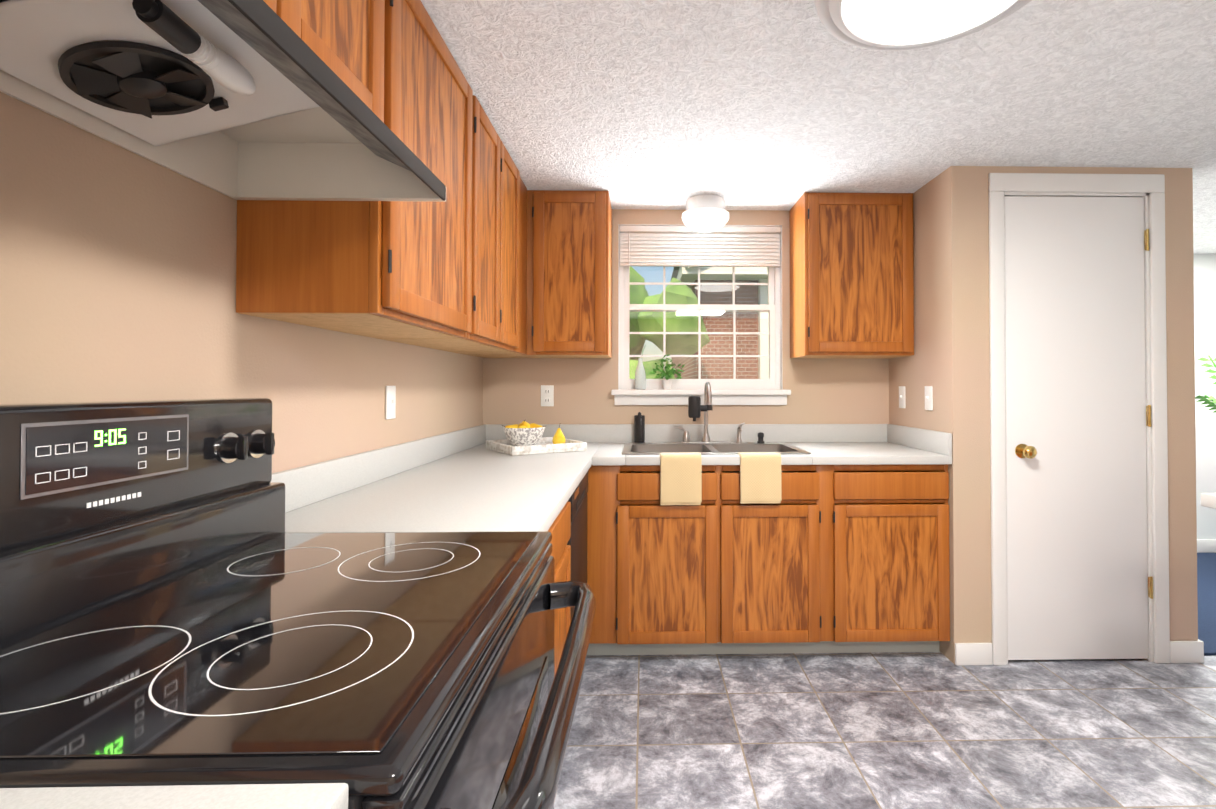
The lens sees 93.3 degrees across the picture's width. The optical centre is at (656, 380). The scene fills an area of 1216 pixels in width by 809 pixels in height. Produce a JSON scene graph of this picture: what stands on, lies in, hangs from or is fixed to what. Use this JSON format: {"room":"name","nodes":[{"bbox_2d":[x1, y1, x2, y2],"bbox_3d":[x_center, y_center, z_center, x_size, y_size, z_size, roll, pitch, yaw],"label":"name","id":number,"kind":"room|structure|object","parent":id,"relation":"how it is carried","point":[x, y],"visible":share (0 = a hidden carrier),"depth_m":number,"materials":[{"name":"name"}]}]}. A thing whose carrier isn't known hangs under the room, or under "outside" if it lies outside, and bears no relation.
{"room":"kitchen","nodes":[
{"label":"kitchen","id":0,"kind":"room"},
{"bbox_2d":[0,92,482,472],"bbox_3d":[-0.958,0.126,0.742,0.120,2.200,5.020,0,-1,-1],"label":"wall","id":1,"kind":"structure","parent":0,"point":[117,273],"depth_m":1.03,"materials":[{"name":"paint"}]},
{"bbox_2d":[263,0,375,114],"bbox_3d":[-0.737,-0.748,0.872,0.322,0.446,0.739,0,-1,-1],"label":"upper cabinet","id":2,"kind":"object","parent":1,"relation":"attached to","point":[342,33],"depth_m":1.07,"materials":[{"name":"brown wood"}]},
{"bbox_2d":[236,0,483,343],"bbox_3d":[-0.752,-0.552,1.554,0.322,0.820,0.763,0,-1,-1],"label":"upper cabinet","id":3,"kind":"object","parent":1,"relation":"attached to","point":[406,272],"depth_m":1.35,"materials":[{"name":"brown wood"}]},
{"bbox_2d":[0,0,445,201],"bbox_3d":[-0.672,-0.457,0.870,0.448,0.129,0.736,0,-1,-1],"label":"range hood","id":4,"kind":"object","parent":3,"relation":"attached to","point":[248,99],"visible":1,"depth_m":0.88,"materials":[{"name":"white metal"}]},
{"bbox_2d":[386,386,395,418],"bbox_3d":[-0.916,0.077,1.983,0.016,0.115,0.070,0,-1,-1],"label":"light switch","id":5,"kind":"object","parent":1,"relation":"attached to","point":[390,402],"visible":1,"depth_m":1.98,"materials":[{"name":"white plastic"}]},
{"bbox_2d":[409,111,519,355],"bbox_3d":[-0.767,-0.544,2.187,0.322,0.820,0.770,0,-1,-1],"label":"upper cabinet","id":6,"kind":"object","parent":1,"relation":"attached to","point":[492,256],"depth_m":2.24,"materials":[{"name":"brown wood"}]},
{"bbox_2d":[520,178,547,355],"bbox_3d":[-0.747,-0.538,2.674,0.384,0.820,0.332,0,-1,-1],"label":"upper cabinet","id":7,"kind":"object","parent":1,"relation":"attached to","point":[533,203],"depth_m":2.82,"materials":[{"name":"brown wood"}]},
{"bbox_2d":[483,209,888,424],"bbox_3d":[0.169,0.157,3.217,2.245,2.200,0.120,0,-1,-1],"label":"wall","id":8,"kind":"structure","parent":0,"point":[837,391],"depth_m":3.16,"materials":[{"name":"paint"}]},
{"bbox_2d":[475,190,611,357],"bbox_3d":[-0.594,-0.534,2.985,0.702,0.820,0.321,0,-1,-1],"label":"upper cabinet","id":9,"kind":"object","parent":8,"relation":"attached to","point":[579,222],"depth_m":2.83,"materials":[{"name":"brown wood"}]},
{"bbox_2d":[541,385,553,405],"bbox_3d":[-0.600,0.086,3.136,0.070,0.115,0.007,0,-1,-1],"label":"outlet","id":10,"kind":"object","parent":8,"relation":"attached to","point":[547,395],"visible":1,"depth_m":3.13,"materials":[{"name":"white plastic"}]},
{"bbox_2d":[618,224,782,389],"bbox_3d":[0.242,-0.404,3.219,0.910,0.914,0.104,0,-1,-1],"label":"window","id":11,"kind":"structure","parent":8,"relation":"in","point":[773,308],"depth_m":3.22,"materials":[{"name":"white paint"}]},
{"bbox_2d":[629,262,768,378],"bbox_3d":[0.241,-0.404,3.242,0.814,0.818,0.028,0,-1,-1],"label":"window panel","id":12,"kind":"object","parent":11,"relation":"in","point":[709,295],"visible":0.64,"depth_m":3.23,"materials":[{"name":"clear glass"}]},
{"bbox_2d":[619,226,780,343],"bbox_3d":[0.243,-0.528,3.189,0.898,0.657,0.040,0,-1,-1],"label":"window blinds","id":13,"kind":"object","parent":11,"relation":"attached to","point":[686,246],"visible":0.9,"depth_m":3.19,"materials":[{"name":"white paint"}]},
{"bbox_2d":[611,390,790,404],"bbox_3d":[0.243,0.095,3.156,0.980,0.085,0.097,0,-1,-1],"label":"window sill","id":14,"kind":"structure","parent":8,"relation":"attached to","point":[681,397],"depth_m":3.13,"materials":[{"name":"white"}]},
{"bbox_2d":[635,345,645,389],"bbox_3d":[-0.090,-0.071,3.146,0.062,0.246,0.062,0,-1,-1],"label":"vase","id":15,"kind":"object","parent":14,"relation":"on","point":[640,380],"visible":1,"depth_m":3.13,"materials":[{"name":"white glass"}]},
{"bbox_2d":[649,354,683,389],"bbox_3d":[0.058,-0.046,3.147,0.200,0.195,0.096,0,-1,-1],"label":"plant","id":16,"kind":"object","parent":14,"relation":"on","point":[666,384],"visible":0.96,"depth_m":3.14,"materials":[{"name":"green plant"}]},
{"bbox_2d":[789,192,913,358],"bbox_3d":[1.018,-0.534,3.021,0.553,0.820,0.321,0,-1,-1],"label":"upper cabinet","id":17,"kind":"object","parent":8,"relation":"attached to","point":[852,254],"depth_m":2.87,"materials":[{"name":"brown wood"}]},
{"bbox_2d":[421,0,1215,253],"bbox_3d":[1.892,-1.018,1.235,5.840,0.100,6.090,0,-1,-1],"label":"ceiling","id":18,"kind":"structure","parent":0,"point":[785,105],"depth_m":1.94,"materials":[{"name":"white paint"}]},
{"bbox_2d":[681,194,728,232],"bbox_3d":[0.257,-0.864,3.012,0.254,0.161,0.255,0,-1,-1],"label":"ceiling light","id":19,"kind":"object","parent":18,"relation":"attached to","point":[704,213],"visible":1,"depth_m":2.93,"materials":[{"name":"white glass"}]},
{"bbox_2d":[814,0,1031,50],"bbox_3d":[0.640,-0.920,1.311,0.540,0.091,0.540,0,-1,-1],"label":"ceiling light","id":20,"kind":"object","parent":18,"relation":"attached to","point":[889,25],"visible":1,"depth_m":1.40,"materials":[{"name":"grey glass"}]},
{"bbox_2d":[554,652,1215,808],"bbox_3d":[1.892,1.262,1.207,5.840,0.060,6.090,0,-1,-1],"label":"floor","id":21,"kind":"structure","parent":0,"point":[904,730],"depth_m":2.01,"materials":[{"name":"grey tile"}]},
{"bbox_2d":[0,783,347,808],"bbox_3d":[-0.545,0.707,-0.319,0.649,1.013,1.495,0,-1,-1],"label":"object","id":22,"kind":"object","parent":21,"relation":"on","point":[306,795],"depth_m":0.42,"materials":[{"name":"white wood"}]},
{"bbox_2d":[0,783,347,808],"bbox_3d":[-0.545,0.268,-0.313,0.652,0.138,1.496,0,-1,-1],"label":"countertop","id":23,"kind":"structure","parent":22,"relation":"on","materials":[{"name":"laminate"}]},
{"bbox_2d":[0,398,595,808],"bbox_3d":[-0.487,0.630,0.816,0.764,1.195,0.758,0,-1,-1],"label":"stove","id":24,"kind":"object","parent":21,"relation":"on","point":[179,605],"visible":1,"depth_m":0.71,"materials":[{"name":"black metal"}]},
{"bbox_2d":[271,428,595,801],"bbox_3d":[-0.594,0.734,1.835,0.649,1.013,1.275,0,-1,-1],"label":"base unit","id":25,"kind":"object","parent":21,"relation":"on","point":[447,482],"depth_m":1.68,"materials":[{"name":"brown wood"}]},
{"bbox_2d":[271,424,951,532],"bbox_3d":[0.193,0.299,2.186,2.239,0.138,1.933,0,-1,-1],"label":"countertop","id":26,"kind":"structure","parent":25,"relation":"on","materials":[{"name":"laminate"}]},
{"bbox_2d":[567,471,587,618],"bbox_3d":[-0.595,0.806,2.200,0.612,0.868,0.578,0,-1,-1],"label":"dishwasher","id":27,"kind":"object","parent":21,"relation":"on","point":[577,542],"visible":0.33,"depth_m":2.18,"materials":[{"name":"black"}]},
{"bbox_2d":[470,424,951,654],"bbox_3d":[0.178,0.746,2.818,2.238,1.013,0.656,0,-1,-1],"label":"base unit","id":28,"kind":"object","parent":21,"relation":"on","point":[842,546],"depth_m":2.53,"materials":[{"name":"brown wood"}]},
{"bbox_2d":[486,420,586,455],"bbox_3d":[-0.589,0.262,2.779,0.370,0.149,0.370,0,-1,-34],"label":"fruit tray","id":29,"kind":"object","parent":28,"relation":"on","point":[524,437],"visible":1,"depth_m":2.70,"materials":[{"name":"ceramic"}]},
{"bbox_2d":[503,427,544,445],"bbox_3d":[-0.643,0.275,2.778,0.200,0.098,0.200,0,-1,-1],"label":"bowl","id":30,"kind":"object","parent":29,"relation":"on","point":[516,436],"depth_m":2.71,"materials":[{"name":"ceramic"}]},
{"bbox_2d":[634,412,644,442],"bbox_3d":[-0.092,0.257,3.092,0.057,0.168,0.057,0,-1,-1],"label":"bottle","id":31,"kind":"object","parent":28,"relation":"on","point":[639,427],"visible":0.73,"depth_m":3.07,"materials":[{"name":"black"}]},
{"bbox_2d":[660,453,701,504],"bbox_3d":[0.105,0.434,2.523,0.179,0.219,0.083,0,-1,-1],"label":"towel","id":32,"kind":"object","parent":28,"relation":"hanging from","point":[680,478],"visible":1,"depth_m":2.48,"materials":[{"name":"beige fabric"}]},
{"bbox_2d":[674,382,730,443],"bbox_3d":[0.242,0.170,2.946,0.301,0.324,0.211,0,-1,-1],"label":"faucet","id":33,"kind":"object","parent":28,"relation":"on","point":[695,407],"visible":1,"depth_m":2.93,"materials":[{"name":"silver metal"}]},
{"bbox_2d":[622,442,810,472],"bbox_3d":[0.266,0.416,2.823,0.856,0.170,0.490,0,-1,-1],"label":"sink","id":34,"kind":"object","parent":28,"relation":"in","point":[783,448],"depth_m":2.97,"materials":[{"name":"silver metal"}]},
{"bbox_2d":[736,422,744,443],"bbox_3d":[0.433,0.278,3.004,0.049,0.110,0.079,0,-1,23],"label":"accessory","id":35,"kind":"object","parent":28,"relation":"on","point":[739,429],"depth_m":3.02,"materials":[{"name":"silver metal"}]},
{"bbox_2d":[746,432,764,443],"bbox_3d":[0.523,0.304,3.028,0.097,0.057,0.043,0,-1,-1],"label":"accessory","id":36,"kind":"object","parent":28,"relation":"on","point":[760,436],"depth_m":3.02,"materials":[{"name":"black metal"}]},
{"bbox_2d":[738,452,781,503],"bbox_3d":[0.454,0.431,2.531,0.179,0.213,0.083,0,-1,-1],"label":"towel","id":37,"kind":"object","parent":28,"relation":"hanging from","point":[760,477],"visible":1,"depth_m":2.49,"materials":[{"name":"beige fabric"}]},
{"bbox_2d":[1197,553,1215,655],"bbox_3d":[3.513,1.253,3.394,2.260,0.012,1.550,0,-1,-1],"label":"floor carpet","id":38,"kind":"object","parent":21,"relation":"on","point":[1206,580],"depth_m":3.23,"materials":[{"name":"blue carpet"}]},
{"bbox_2d":[1195,354,1215,412],"bbox_3d":[3.887,0.527,3.486,0.898,1.443,0.928,0,-1,-1],"label":"palm plant","id":39,"kind":"object","parent":38,"relation":"on","point":[1208,401],"visible":0.98,"depth_m":3.76,"materials":[{"name":"green plant"}]},
{"bbox_2d":[889,176,939,645],"bbox_3d":[1.347,0.160,3.451,0.120,2.200,1.605,0,-1,-1],"label":"wall","id":40,"kind":"structure","parent":0,"point":[916,373],"depth_m":2.80,"materials":[{"name":"paint"}]},
{"bbox_2d":[899,386,905,407],"bbox_3d":[1.287,0.089,3.013,0.016,0.115,0.070,0,-1,-1],"label":"light switch","id":41,"kind":"object","parent":40,"relation":"attached to","point":[902,398],"visible":1,"depth_m":3.00,"materials":[{"name":"white plastic"}]},
{"bbox_2d":[925,386,932,409],"bbox_3d":[1.294,0.086,2.733,0.016,0.115,0.070,0,-1,-1],"label":"light switch","id":42,"kind":"object","parent":40,"relation":"attached to","point":[928,397],"visible":1,"depth_m":2.72,"materials":[{"name":"white plastic"}]},
{"bbox_2d":[937,166,1197,663],"bbox_3d":[1.854,0.149,2.600,1.095,2.200,0.120,0,-1,-1],"label":"wall","id":43,"kind":"structure","parent":0,"point":[963,306],"depth_m":2.54,"materials":[{"name":"paint"}]},
{"bbox_2d":[1005,196,1152,659],"bbox_3d":[1.876,0.207,2.530,0.650,2.058,0.104,0,-1,-1],"label":"door","id":44,"kind":"structure","parent":43,"relation":"in","point":[1078,415],"depth_m":2.55,"materials":[{"name":"white wood"}]},
{"bbox_2d":[988,173,1169,664],"bbox_3d":[1.866,0.166,2.592,0.790,2.166,0.136,0,-1,-1],"label":"door frame","id":45,"kind":"structure","parent":43,"relation":"attached to","point":[1149,189],"depth_m":2.53,"materials":[{"name":"white paint"}]},
{"bbox_2d":[1193,254,1215,538],"bbox_3d":[3.067,0.170,4.233,3.355,2.200,0.120,0,-1,-1],"label":"wall","id":46,"kind":"structure","parent":0,"point":[1205,311],"depth_m":4.20,"materials":[{"name":"white paint"}]},
{"bbox_2d":[1197,539,1215,552],"bbox_3d":[3.484,1.215,4.160,2.236,0.107,0.018,0,-1,-1],"label":"baseboard","id":47,"kind":"structure","parent":46,"relation":"attached to","point":[1203,545],"depth_m":4.17,"materials":[{"name":"white paint"}]},
{"bbox_2d":[1201,493,1215,508],"bbox_3d":[1.947,0.764,0.319,0.710,0.914,2.660,0,-1,-1],"label":"table","id":48,"kind":"object","parent":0,"point":[1208,500],"visible":1,"depth_m":1.62,"materials":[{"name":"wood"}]},
{"label":"outside","id":49,"kind":"structure","parent":0,"visible":0},
{"bbox_3d":[0.596,1.955,23.216,32.000,0.100,39.870,0,-1,-1],"label":"ground","id":50,"kind":"structure","parent":49,"visible":0},
{"bbox_2d":[629,266,709,378],"bbox_3d":[-1.906,-0.591,9.644,6.567,5.054,10.417,0,-1,-1],"label":"trees","id":51,"kind":"object","parent":50,"relation":"on","point":[660,315],"depth_m":6.24,"materials":[{"name":"green plant"}]},
{"bbox_2d":[671,263,768,378],"bbox_3d":[3.130,-0.953,11.616,5.856,5.428,7.850,0,-1,-1],"label":"house","id":52,"kind":"structure","parent":50,"relation":"on","point":[724,373],"depth_m":8.19,"materials":[{"name":"brick"}]}
]}

